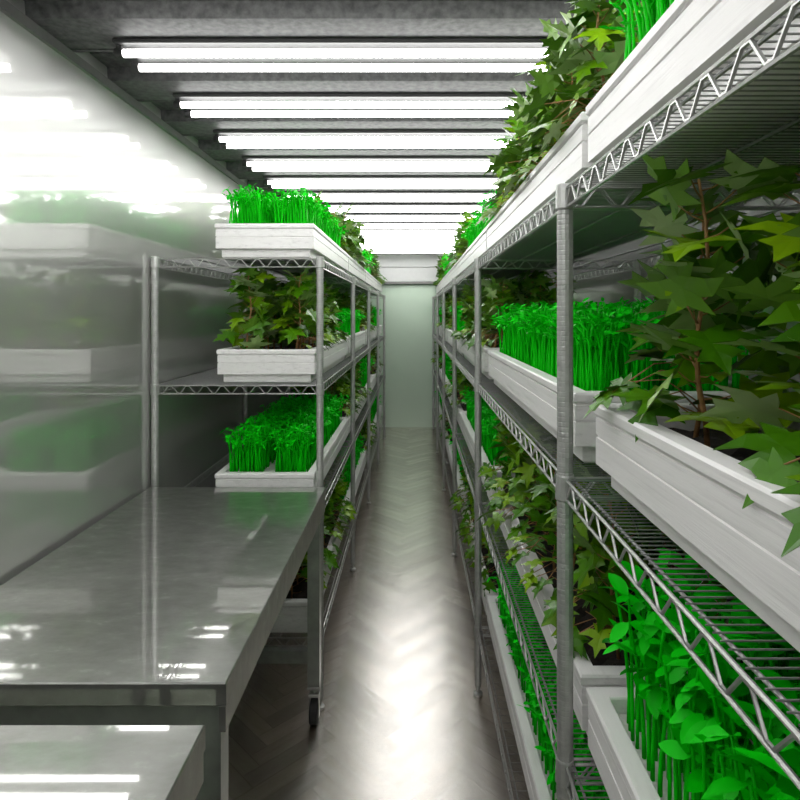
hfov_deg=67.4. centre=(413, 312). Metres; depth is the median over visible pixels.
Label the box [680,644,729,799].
shoot
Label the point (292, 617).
tray
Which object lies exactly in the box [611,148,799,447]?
leafy plant
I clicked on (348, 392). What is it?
leafy plant
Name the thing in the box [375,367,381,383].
tray
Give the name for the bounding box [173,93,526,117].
ceiling light
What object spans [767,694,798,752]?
shoot
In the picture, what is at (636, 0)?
shoot
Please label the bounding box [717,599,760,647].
shoot
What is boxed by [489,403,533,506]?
leafy plant
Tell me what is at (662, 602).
shoot
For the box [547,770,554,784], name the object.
shoot
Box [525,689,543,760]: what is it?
shoot
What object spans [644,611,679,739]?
shoot
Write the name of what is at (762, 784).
shoot
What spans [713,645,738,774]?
shoot
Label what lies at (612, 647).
shoot
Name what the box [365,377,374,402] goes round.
tray
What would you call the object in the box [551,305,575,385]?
shoot
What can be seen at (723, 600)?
leafy plant
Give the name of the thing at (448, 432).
tray
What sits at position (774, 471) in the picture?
leafy plant
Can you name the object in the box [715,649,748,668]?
shoot
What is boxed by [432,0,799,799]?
wire shelving rack
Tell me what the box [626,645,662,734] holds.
shoot
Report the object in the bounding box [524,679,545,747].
shoot
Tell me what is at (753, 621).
shoot
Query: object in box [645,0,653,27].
shoot
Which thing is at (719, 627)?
shoot
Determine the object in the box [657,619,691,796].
shoot
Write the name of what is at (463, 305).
leafy plant
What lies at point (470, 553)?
leafy plant
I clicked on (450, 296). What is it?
leafy plant
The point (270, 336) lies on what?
leafy plant
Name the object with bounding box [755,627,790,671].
shoot
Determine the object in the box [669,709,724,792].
shoot
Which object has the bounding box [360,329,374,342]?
tray
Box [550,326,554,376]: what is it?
shoot
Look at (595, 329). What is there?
shoot
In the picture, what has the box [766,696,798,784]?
shoot
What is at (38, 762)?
steel table
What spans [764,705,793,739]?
shoot
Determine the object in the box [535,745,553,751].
shoot
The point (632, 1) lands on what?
shoot
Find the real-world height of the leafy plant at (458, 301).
0.355 m
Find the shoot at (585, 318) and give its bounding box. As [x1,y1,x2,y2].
[573,318,587,384]
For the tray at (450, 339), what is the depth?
4.75 m
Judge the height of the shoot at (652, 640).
0.212 m
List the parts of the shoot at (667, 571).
stem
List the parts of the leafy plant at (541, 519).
stem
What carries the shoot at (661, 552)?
in the tray at (622, 769)
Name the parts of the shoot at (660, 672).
stem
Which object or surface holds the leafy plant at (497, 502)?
on the tray at (602, 670)
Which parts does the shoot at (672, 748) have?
stem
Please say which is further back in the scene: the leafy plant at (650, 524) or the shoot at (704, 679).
the leafy plant at (650, 524)
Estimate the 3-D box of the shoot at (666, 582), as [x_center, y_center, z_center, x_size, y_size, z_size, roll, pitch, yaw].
[0.416,0.553,0.938,0.044,0.237,0.075,0,0,-40]
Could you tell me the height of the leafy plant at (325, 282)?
0.364 m
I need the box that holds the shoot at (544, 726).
[539,717,554,735]
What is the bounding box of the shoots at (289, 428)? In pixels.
[220,0,799,799]
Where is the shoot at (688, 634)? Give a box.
[686,632,699,799]
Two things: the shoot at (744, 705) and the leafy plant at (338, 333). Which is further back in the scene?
the leafy plant at (338, 333)
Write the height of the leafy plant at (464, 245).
0.424 m
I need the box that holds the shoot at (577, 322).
[555,316,593,390]
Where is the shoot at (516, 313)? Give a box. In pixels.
[516,313,533,353]
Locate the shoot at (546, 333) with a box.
[538,332,556,347]
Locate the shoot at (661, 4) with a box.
[659,0,664,15]
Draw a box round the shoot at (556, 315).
[546,315,556,376]
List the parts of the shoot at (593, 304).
stem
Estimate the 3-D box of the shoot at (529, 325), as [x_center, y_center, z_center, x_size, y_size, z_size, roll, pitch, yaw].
[0.323,0.104,1.661,0.026,0.141,0.066,0,0,18]
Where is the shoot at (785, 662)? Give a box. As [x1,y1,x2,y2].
[762,623,788,671]
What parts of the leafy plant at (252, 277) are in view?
stem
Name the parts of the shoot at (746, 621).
stem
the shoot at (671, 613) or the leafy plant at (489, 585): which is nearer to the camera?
the shoot at (671, 613)
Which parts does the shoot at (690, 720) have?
stem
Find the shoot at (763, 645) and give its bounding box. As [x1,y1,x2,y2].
[753,639,793,670]
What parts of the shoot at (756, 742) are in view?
stem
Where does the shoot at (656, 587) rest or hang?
in the tray at (622, 769)
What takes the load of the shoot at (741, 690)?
in the tray at (622, 769)
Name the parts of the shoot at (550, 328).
stem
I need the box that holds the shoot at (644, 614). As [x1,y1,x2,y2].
[624,593,653,719]
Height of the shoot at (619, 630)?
0.212 m
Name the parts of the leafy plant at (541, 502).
stem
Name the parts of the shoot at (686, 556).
stem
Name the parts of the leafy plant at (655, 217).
stem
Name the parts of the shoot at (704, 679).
stem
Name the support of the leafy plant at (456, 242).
on the tray at (454, 272)
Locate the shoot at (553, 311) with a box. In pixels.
[553,311,579,387]
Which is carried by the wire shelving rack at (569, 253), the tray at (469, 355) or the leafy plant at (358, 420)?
the tray at (469, 355)
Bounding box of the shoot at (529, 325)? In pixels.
[528,325,535,367]
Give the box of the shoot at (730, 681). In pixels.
[727,679,765,724]
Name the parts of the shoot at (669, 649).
stem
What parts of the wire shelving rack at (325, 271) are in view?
post, post, wire shelf, wire shelf, wire shelf, wire shelf, wire shelf, post, wire shelf, post, wire shelf, wire shelf, wire shelf, post, wire shelf, wire shelf, post, wire shelf, post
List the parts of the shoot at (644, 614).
stem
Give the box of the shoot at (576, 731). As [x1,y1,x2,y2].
[573,730,581,735]
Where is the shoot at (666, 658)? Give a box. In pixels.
[662,654,686,799]
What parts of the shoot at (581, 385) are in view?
stem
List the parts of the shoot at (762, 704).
stem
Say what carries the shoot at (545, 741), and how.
on the tray at (533, 768)
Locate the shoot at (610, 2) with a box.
[609,0,626,35]
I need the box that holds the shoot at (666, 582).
[661,580,698,709]
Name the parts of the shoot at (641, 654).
stem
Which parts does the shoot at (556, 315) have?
stem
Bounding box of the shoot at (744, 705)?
[701,695,770,799]
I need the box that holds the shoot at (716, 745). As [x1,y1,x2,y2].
[705,744,760,799]
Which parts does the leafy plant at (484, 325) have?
stem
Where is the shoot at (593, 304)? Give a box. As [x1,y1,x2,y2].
[584,302,596,383]
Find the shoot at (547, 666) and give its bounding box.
[532,666,547,725]
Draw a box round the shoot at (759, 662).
[749,651,763,666]
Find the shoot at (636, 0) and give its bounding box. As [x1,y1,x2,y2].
[617,0,637,59]
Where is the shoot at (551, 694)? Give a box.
[549,690,556,725]
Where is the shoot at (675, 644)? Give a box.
[663,639,685,781]
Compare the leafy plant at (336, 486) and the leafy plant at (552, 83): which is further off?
the leafy plant at (336, 486)
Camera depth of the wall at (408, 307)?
8.30 m
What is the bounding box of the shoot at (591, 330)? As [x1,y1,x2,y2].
[587,319,600,390]
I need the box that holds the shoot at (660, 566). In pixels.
[653,560,682,772]
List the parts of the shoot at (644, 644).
stem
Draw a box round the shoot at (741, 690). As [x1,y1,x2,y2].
[692,669,749,717]
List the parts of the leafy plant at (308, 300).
stem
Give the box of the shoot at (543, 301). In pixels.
[541,301,547,353]
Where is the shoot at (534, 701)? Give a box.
[529,694,548,769]
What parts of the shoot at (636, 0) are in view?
stem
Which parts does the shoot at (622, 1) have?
stem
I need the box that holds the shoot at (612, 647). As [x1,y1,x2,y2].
[598,586,641,731]
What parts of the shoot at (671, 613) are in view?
stem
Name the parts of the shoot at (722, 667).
stem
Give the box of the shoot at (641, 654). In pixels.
[640,644,657,761]
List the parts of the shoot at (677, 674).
stem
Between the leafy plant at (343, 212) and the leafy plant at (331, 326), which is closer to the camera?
the leafy plant at (331, 326)
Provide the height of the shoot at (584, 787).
0.168 m
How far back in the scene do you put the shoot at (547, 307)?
1.58 m
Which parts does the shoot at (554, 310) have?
stem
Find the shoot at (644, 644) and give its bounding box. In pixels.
[620,605,665,770]
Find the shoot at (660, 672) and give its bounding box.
[655,650,689,799]
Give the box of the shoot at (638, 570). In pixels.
[617,565,661,748]
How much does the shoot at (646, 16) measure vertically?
0.202 m
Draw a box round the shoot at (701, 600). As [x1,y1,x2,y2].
[697,599,743,647]
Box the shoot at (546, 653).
[542,650,550,683]
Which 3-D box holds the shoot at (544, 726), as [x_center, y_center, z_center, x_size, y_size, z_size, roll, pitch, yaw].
[0.334,1.100,1.481,0.061,0.173,0.024,0,0,28]
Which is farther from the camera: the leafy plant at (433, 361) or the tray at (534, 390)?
the leafy plant at (433, 361)
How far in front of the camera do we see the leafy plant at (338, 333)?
3.53 m
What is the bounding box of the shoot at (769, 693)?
[730,663,774,701]
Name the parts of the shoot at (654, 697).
stem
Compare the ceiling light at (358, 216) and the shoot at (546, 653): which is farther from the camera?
the ceiling light at (358, 216)
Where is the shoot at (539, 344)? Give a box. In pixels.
[519,317,540,369]
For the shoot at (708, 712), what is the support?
in the tray at (622, 769)
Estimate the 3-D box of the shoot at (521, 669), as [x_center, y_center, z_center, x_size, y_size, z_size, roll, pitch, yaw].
[0.326,1.111,1.738,0.069,0.152,0.013,0,0,42]
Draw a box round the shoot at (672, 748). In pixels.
[658,690,723,799]
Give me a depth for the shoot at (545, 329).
1.54 m
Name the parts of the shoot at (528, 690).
stem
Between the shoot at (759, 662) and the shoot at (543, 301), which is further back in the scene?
the shoot at (543, 301)
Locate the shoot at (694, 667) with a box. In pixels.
[681,666,739,772]
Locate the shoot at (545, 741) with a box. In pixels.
[544,739,553,789]
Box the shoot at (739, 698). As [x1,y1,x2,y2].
[738,672,755,750]
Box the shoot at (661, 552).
[657,548,704,587]
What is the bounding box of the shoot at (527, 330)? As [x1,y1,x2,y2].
[527,330,547,352]
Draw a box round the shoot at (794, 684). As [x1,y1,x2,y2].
[746,683,798,726]
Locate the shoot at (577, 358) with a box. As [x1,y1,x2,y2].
[575,340,586,386]
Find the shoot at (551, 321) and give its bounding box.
[549,317,554,360]
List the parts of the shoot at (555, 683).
stem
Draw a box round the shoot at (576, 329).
[573,323,585,390]
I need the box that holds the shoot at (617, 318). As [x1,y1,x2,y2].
[599,317,621,390]
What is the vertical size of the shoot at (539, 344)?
0.164 m
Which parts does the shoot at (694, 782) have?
stem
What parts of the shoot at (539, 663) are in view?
stem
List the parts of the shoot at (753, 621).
stem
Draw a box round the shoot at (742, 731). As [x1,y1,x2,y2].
[695,719,746,767]
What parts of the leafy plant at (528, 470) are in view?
stem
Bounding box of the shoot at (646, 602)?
[633,599,667,748]
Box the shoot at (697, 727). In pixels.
[684,706,729,779]
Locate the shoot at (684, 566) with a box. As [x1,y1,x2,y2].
[681,565,717,615]
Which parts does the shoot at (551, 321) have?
stem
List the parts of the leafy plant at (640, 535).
stem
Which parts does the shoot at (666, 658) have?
stem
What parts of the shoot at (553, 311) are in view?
stem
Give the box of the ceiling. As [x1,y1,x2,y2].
[24,0,641,253]
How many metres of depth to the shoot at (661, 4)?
0.83 m
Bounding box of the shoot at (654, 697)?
[638,620,690,781]
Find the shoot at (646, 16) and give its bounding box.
[641,0,650,32]
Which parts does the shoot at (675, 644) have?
stem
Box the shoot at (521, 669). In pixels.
[516,666,534,710]
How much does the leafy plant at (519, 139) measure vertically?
0.368 m
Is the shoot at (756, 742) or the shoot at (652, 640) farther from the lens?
the shoot at (652, 640)
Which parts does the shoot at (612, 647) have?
stem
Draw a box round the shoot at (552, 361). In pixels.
[551,314,556,375]
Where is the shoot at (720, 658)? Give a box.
[716,646,736,698]
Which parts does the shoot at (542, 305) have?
stem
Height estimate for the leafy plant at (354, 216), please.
0.382 m
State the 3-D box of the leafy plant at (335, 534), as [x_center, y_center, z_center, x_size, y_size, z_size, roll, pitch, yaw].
[-0.470,1.023,3.036,0.236,0.360,0.223,0,0,-22]
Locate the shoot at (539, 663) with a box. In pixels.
[533,663,549,732]
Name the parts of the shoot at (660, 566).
stem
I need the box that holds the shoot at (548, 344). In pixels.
[545,344,548,372]
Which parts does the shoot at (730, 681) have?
stem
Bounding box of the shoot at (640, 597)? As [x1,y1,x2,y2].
[635,592,652,667]
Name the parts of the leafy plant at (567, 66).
stem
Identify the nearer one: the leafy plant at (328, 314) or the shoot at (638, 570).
the shoot at (638, 570)
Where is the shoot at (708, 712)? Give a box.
[683,642,712,799]
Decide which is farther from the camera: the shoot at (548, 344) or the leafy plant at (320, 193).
the leafy plant at (320, 193)
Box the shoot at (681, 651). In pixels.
[671,638,750,772]
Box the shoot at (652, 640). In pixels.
[638,629,676,740]
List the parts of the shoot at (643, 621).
stem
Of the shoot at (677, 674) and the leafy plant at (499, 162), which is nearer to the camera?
the shoot at (677, 674)
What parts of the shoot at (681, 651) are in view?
stem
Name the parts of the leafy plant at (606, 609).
stem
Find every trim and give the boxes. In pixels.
[0,0,260,198]
[373,254,448,281]
[384,282,433,283]
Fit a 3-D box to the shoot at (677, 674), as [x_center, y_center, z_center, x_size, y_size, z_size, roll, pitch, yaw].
[0.335,0.554,0.772,0.066,0.235,0.058,0,0,39]
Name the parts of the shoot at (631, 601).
stem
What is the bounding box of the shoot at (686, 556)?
[672,553,713,595]
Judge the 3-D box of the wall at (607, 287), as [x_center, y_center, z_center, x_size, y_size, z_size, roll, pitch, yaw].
[0.985,0.340,3.150,0.080,2.480,10.300,0,0,0]
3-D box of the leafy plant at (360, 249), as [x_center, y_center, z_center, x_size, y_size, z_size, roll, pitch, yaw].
[-0.469,-0.521,4.632,0.259,0.406,0.229,0,0,-18]
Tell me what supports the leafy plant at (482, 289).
on the tray at (469, 355)
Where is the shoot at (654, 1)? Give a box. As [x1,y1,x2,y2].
[644,0,656,36]
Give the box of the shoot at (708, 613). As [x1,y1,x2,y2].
[675,592,723,615]
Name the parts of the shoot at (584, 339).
stem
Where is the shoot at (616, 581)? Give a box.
[608,573,645,741]
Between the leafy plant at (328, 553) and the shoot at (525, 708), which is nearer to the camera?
the shoot at (525, 708)
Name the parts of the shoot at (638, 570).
stem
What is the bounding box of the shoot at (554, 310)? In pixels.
[547,310,554,373]
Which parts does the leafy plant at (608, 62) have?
stem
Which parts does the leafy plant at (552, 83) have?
stem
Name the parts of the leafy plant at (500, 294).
stem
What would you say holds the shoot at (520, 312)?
on the tray at (534, 390)
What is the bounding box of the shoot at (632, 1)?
[631,0,642,41]
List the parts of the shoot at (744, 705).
stem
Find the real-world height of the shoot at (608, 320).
0.167 m
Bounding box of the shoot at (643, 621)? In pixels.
[640,619,669,770]
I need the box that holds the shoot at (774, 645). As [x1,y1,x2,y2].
[751,642,776,666]
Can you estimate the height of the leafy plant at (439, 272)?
0.464 m
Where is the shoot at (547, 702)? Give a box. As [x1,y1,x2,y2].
[547,702,553,769]
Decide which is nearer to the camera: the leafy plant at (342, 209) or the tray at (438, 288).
the leafy plant at (342, 209)
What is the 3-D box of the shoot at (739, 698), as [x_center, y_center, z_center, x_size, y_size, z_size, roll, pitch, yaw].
[0.412,0.567,0.782,0.061,0.208,0.059,0,0,21]
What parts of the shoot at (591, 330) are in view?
stem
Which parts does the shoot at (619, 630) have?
stem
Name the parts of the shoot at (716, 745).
stem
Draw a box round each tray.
[215,223,348,271]
[215,418,348,486]
[216,337,347,381]
[270,503,347,632]
[270,627,306,632]
[339,391,364,433]
[343,453,365,501]
[344,331,365,358]
[344,345,362,358]
[345,255,365,282]
[346,424,375,464]
[348,334,364,352]
[358,375,375,402]
[360,327,375,346]
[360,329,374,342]
[363,271,375,288]
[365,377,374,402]
[365,427,374,464]
[370,364,381,383]
[370,405,381,430]
[373,280,381,291]
[373,325,381,339]
[375,327,381,336]
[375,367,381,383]
[436,282,440,292]
[439,398,445,423]
[440,274,447,289]
[440,370,451,393]
[440,417,452,453]
[441,326,451,343]
[441,418,447,453]
[447,258,461,283]
[447,444,468,495]
[448,330,502,355]
[448,332,460,349]
[448,386,473,425]
[460,227,488,272]
[460,336,503,378]
[460,412,503,491]
[460,492,517,614]
[486,112,760,249]
[486,595,587,799]
[487,470,783,735]
[488,350,731,462]
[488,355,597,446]
[586,0,799,178]
[586,687,752,799]
[593,403,799,651]
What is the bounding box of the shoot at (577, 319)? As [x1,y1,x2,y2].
[574,315,587,390]
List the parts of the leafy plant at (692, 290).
stem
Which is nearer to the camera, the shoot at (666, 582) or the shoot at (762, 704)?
the shoot at (762, 704)
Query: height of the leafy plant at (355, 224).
0.367 m
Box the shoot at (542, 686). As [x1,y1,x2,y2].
[541,685,551,756]
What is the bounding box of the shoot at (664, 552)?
[636,551,670,634]
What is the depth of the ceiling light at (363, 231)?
5.69 m
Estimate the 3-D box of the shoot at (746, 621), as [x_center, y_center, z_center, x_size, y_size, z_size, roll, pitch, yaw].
[0.443,0.533,0.792,0.075,0.277,0.064,0,0,36]
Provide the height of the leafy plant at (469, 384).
0.407 m
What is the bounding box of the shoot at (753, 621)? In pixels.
[724,608,790,705]
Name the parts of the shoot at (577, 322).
stem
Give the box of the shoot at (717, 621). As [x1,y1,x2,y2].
[711,620,740,745]
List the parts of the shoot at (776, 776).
stem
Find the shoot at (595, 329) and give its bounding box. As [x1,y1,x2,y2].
[585,326,598,390]
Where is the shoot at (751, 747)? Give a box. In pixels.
[742,714,759,769]
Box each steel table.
[0,487,325,799]
[0,725,204,799]
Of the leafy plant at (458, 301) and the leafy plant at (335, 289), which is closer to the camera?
the leafy plant at (335, 289)
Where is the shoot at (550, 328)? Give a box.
[543,327,554,374]
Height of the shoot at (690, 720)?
0.191 m
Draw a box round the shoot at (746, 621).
[720,600,780,746]
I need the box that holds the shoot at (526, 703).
[523,701,543,734]
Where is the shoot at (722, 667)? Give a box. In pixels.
[680,652,735,769]
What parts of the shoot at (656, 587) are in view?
stem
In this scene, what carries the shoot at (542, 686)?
on the tray at (533, 768)
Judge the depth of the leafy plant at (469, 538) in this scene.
3.04 m
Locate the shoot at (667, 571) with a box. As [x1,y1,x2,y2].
[663,570,733,779]
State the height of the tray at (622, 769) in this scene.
0.136 m
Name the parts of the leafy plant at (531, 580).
stem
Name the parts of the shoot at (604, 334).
stem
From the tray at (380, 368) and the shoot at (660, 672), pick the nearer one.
the shoot at (660, 672)
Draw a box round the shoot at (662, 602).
[635,594,674,684]
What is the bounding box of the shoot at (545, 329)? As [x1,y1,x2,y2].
[529,325,548,343]
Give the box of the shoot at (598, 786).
[589,785,600,799]
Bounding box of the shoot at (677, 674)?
[645,653,697,799]
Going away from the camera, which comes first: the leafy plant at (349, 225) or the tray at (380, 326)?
the leafy plant at (349, 225)
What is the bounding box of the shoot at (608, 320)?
[588,320,608,354]
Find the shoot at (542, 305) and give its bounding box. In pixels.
[538,301,544,369]
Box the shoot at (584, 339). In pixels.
[573,336,598,390]
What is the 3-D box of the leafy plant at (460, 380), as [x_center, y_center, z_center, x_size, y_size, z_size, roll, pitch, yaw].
[0.360,0.521,4.311,0.261,0.334,0.199,0,0,-25]
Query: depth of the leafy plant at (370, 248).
6.60 m
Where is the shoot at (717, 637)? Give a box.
[672,601,757,799]
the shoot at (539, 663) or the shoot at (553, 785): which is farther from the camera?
the shoot at (539, 663)
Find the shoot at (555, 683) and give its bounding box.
[535,683,556,734]
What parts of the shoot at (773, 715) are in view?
stem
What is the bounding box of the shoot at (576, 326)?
[573,318,590,390]
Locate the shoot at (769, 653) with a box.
[725,634,785,737]
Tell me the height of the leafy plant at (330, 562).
0.373 m
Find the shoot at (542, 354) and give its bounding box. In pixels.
[541,318,549,370]
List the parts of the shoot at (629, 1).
stem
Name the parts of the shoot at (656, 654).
stem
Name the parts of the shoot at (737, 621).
stem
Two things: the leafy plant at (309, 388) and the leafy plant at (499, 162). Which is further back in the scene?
the leafy plant at (309, 388)
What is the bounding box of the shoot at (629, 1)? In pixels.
[622,0,635,50]
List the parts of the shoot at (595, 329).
stem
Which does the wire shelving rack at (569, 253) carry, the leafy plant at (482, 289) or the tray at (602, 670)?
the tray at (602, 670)
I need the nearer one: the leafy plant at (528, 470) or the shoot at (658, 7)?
the shoot at (658, 7)
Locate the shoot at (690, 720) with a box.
[680,697,727,799]
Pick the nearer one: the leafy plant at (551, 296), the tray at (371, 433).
the leafy plant at (551, 296)
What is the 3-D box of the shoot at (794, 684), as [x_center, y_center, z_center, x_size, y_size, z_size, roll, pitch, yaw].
[0.426,0.553,0.699,0.055,0.236,0.064,0,0,11]
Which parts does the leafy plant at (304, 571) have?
stem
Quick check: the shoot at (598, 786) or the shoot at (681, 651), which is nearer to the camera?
the shoot at (681, 651)
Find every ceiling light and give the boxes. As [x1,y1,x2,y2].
[112,38,638,72]
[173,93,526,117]
[213,130,515,148]
[242,156,493,171]
[263,176,498,188]
[280,191,495,201]
[320,203,491,211]
[330,213,482,220]
[356,222,459,228]
[359,235,457,240]
[360,229,456,234]
[360,241,454,244]
[361,245,454,248]
[367,249,453,252]
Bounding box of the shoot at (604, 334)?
[593,334,620,375]
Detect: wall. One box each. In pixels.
[0,0,303,585]
[349,284,465,426]
[548,194,799,600]
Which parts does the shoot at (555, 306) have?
stem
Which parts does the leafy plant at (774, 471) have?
stem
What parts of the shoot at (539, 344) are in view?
stem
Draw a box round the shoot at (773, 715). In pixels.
[749,702,781,799]
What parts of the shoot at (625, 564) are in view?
stem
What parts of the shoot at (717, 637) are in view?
stem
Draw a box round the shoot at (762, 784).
[703,740,767,799]
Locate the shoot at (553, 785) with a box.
[549,745,556,799]
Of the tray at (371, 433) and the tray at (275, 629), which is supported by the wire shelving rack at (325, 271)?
the tray at (371, 433)
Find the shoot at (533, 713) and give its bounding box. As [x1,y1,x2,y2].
[529,709,549,774]
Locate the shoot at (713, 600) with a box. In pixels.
[695,598,716,608]
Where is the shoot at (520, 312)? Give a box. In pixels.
[515,308,537,368]
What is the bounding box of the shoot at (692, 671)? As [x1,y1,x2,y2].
[667,662,714,799]
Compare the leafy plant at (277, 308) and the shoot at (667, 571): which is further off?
the leafy plant at (277, 308)
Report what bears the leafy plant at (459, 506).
on the tray at (484, 550)
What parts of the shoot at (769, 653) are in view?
stem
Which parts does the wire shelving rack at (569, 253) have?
post, post, wire shelf, post, wire shelf, wire shelf, post, wire shelf, wire shelf, wire shelf, wire shelf, wire shelf, post, wire shelf, wire shelf, wire shelf, post, wire shelf, wire shelf, post, wire shelf, wire shelf, wire shelf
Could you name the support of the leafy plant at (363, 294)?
on the tray at (372, 333)
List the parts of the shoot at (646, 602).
stem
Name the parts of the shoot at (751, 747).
stem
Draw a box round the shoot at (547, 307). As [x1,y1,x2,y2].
[543,306,554,371]
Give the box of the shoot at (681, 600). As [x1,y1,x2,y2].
[644,570,684,737]
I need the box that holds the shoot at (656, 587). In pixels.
[635,586,658,731]
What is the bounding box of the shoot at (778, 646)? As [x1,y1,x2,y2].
[776,644,781,675]
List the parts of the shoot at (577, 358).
stem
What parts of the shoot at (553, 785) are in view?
stem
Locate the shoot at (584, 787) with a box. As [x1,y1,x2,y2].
[577,785,600,789]
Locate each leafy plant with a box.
[214,264,276,348]
[237,274,280,348]
[240,287,278,348]
[249,268,284,348]
[266,281,295,348]
[270,261,332,349]
[271,284,288,348]
[276,271,326,348]
[278,280,327,348]
[282,270,335,348]
[290,274,338,344]
[290,386,316,395]
[290,552,327,598]
[296,386,315,403]
[297,555,339,584]
[310,280,340,346]
[314,191,325,211]
[315,291,342,346]
[323,370,350,416]
[323,471,350,534]
[323,474,350,543]
[323,499,343,561]
[324,480,342,543]
[325,204,353,257]
[325,281,346,340]
[325,284,351,341]
[325,285,351,340]
[326,367,357,406]
[328,363,360,413]
[329,463,355,520]
[330,209,355,258]
[330,458,356,513]
[331,207,359,260]
[332,291,345,308]
[332,450,354,505]
[335,205,364,260]
[336,369,360,408]
[339,291,350,309]
[341,216,366,266]
[342,216,367,262]
[346,294,371,329]
[347,224,362,264]
[348,363,364,402]
[349,418,372,449]
[350,222,367,266]
[350,291,373,328]
[350,297,373,330]
[354,221,373,269]
[355,361,372,397]
[360,296,375,327]
[360,413,375,445]
[361,243,377,279]
[361,407,376,443]
[365,247,384,280]
[366,297,376,326]
[370,344,376,369]
[371,255,387,283]
[372,346,383,366]
[373,256,383,283]
[430,340,441,364]
[433,255,441,285]
[434,252,450,282]
[437,254,446,282]
[437,294,458,326]
[438,293,452,328]
[442,353,457,392]
[443,237,457,271]
[445,208,480,261]
[445,295,463,326]
[445,297,461,328]
[445,367,466,399]
[446,219,467,266]
[446,226,460,268]
[449,454,474,511]
[450,366,482,404]
[450,446,473,505]
[451,210,476,259]
[451,284,474,335]
[452,365,473,401]
[453,277,482,338]
[454,291,474,340]
[454,447,468,494]
[454,483,482,537]
[458,483,487,545]
[459,468,474,521]
[459,473,474,531]
[462,275,517,350]
[463,274,519,344]
[463,277,498,345]
[463,286,501,347]
[463,489,492,558]
[466,506,504,569]
[473,275,524,347]
[473,516,512,596]
[475,134,517,226]
[477,417,555,534]
[478,397,520,481]
[481,287,501,347]
[482,134,524,222]
[482,397,521,491]
[483,61,574,199]
[486,88,539,203]
[486,403,554,518]
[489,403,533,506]
[493,138,535,216]
[501,444,578,571]
[504,82,543,188]
[505,434,577,553]
[513,270,536,302]
[513,270,554,304]
[515,0,638,155]
[516,71,577,184]
[517,462,601,599]
[520,273,556,306]
[521,0,634,150]
[522,18,597,166]
[535,271,577,310]
[541,462,656,627]
[551,459,665,659]
[584,197,770,442]
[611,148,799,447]
[634,520,706,599]
[639,514,697,592]
[681,553,760,626]
[698,158,799,466]
[732,213,799,392]
[738,226,799,508]
[771,278,799,557]
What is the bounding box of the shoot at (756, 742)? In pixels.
[706,691,774,799]
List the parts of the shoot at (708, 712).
stem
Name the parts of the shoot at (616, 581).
stem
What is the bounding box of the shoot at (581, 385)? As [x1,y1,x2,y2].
[573,332,582,388]
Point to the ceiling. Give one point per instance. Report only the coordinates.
(91, 26)
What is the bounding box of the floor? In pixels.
[195,427,529,799]
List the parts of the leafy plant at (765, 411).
stem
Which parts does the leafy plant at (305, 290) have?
stem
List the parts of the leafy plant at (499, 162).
stem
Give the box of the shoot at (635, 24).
[619,19,641,60]
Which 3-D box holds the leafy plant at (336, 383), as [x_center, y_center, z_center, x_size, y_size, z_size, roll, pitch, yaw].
[-0.498,0.514,3.788,0.228,0.348,0.216,0,0,14]
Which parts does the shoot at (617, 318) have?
stem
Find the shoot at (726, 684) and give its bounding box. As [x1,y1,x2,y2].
[699,683,728,786]
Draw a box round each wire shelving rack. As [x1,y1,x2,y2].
[150,256,385,710]
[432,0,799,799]
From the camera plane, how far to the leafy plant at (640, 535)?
1.31 m
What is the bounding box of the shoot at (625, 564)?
[613,560,654,719]
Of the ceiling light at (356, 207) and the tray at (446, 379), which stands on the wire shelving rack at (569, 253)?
the tray at (446, 379)
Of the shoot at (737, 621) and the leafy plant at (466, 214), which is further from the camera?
the leafy plant at (466, 214)
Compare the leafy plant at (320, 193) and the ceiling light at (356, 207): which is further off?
the ceiling light at (356, 207)
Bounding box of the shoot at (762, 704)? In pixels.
[747,686,775,750]
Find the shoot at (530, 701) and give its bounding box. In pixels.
[529,701,540,745]
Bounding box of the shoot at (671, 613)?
[665,609,718,788]
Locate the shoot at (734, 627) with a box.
[731,621,759,662]
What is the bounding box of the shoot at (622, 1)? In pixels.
[616,0,640,55]
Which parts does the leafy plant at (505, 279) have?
stem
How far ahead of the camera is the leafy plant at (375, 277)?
6.39 m
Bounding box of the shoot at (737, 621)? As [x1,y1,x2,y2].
[717,612,762,702]
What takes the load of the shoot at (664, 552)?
in the tray at (622, 769)
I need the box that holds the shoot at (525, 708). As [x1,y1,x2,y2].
[519,705,546,773]
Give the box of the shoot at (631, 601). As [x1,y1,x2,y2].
[620,593,653,723]
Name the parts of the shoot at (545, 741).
stem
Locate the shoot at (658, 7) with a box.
[657,0,660,19]
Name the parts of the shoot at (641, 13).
stem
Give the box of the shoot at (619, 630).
[605,620,653,759]
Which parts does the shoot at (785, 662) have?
stem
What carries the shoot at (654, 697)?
in the tray at (622, 769)
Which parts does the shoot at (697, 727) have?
stem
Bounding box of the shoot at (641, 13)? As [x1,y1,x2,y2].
[635,12,650,37]
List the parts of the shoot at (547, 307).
stem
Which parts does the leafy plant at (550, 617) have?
stem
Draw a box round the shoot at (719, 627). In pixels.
[684,604,730,672]
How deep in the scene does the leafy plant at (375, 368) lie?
6.64 m

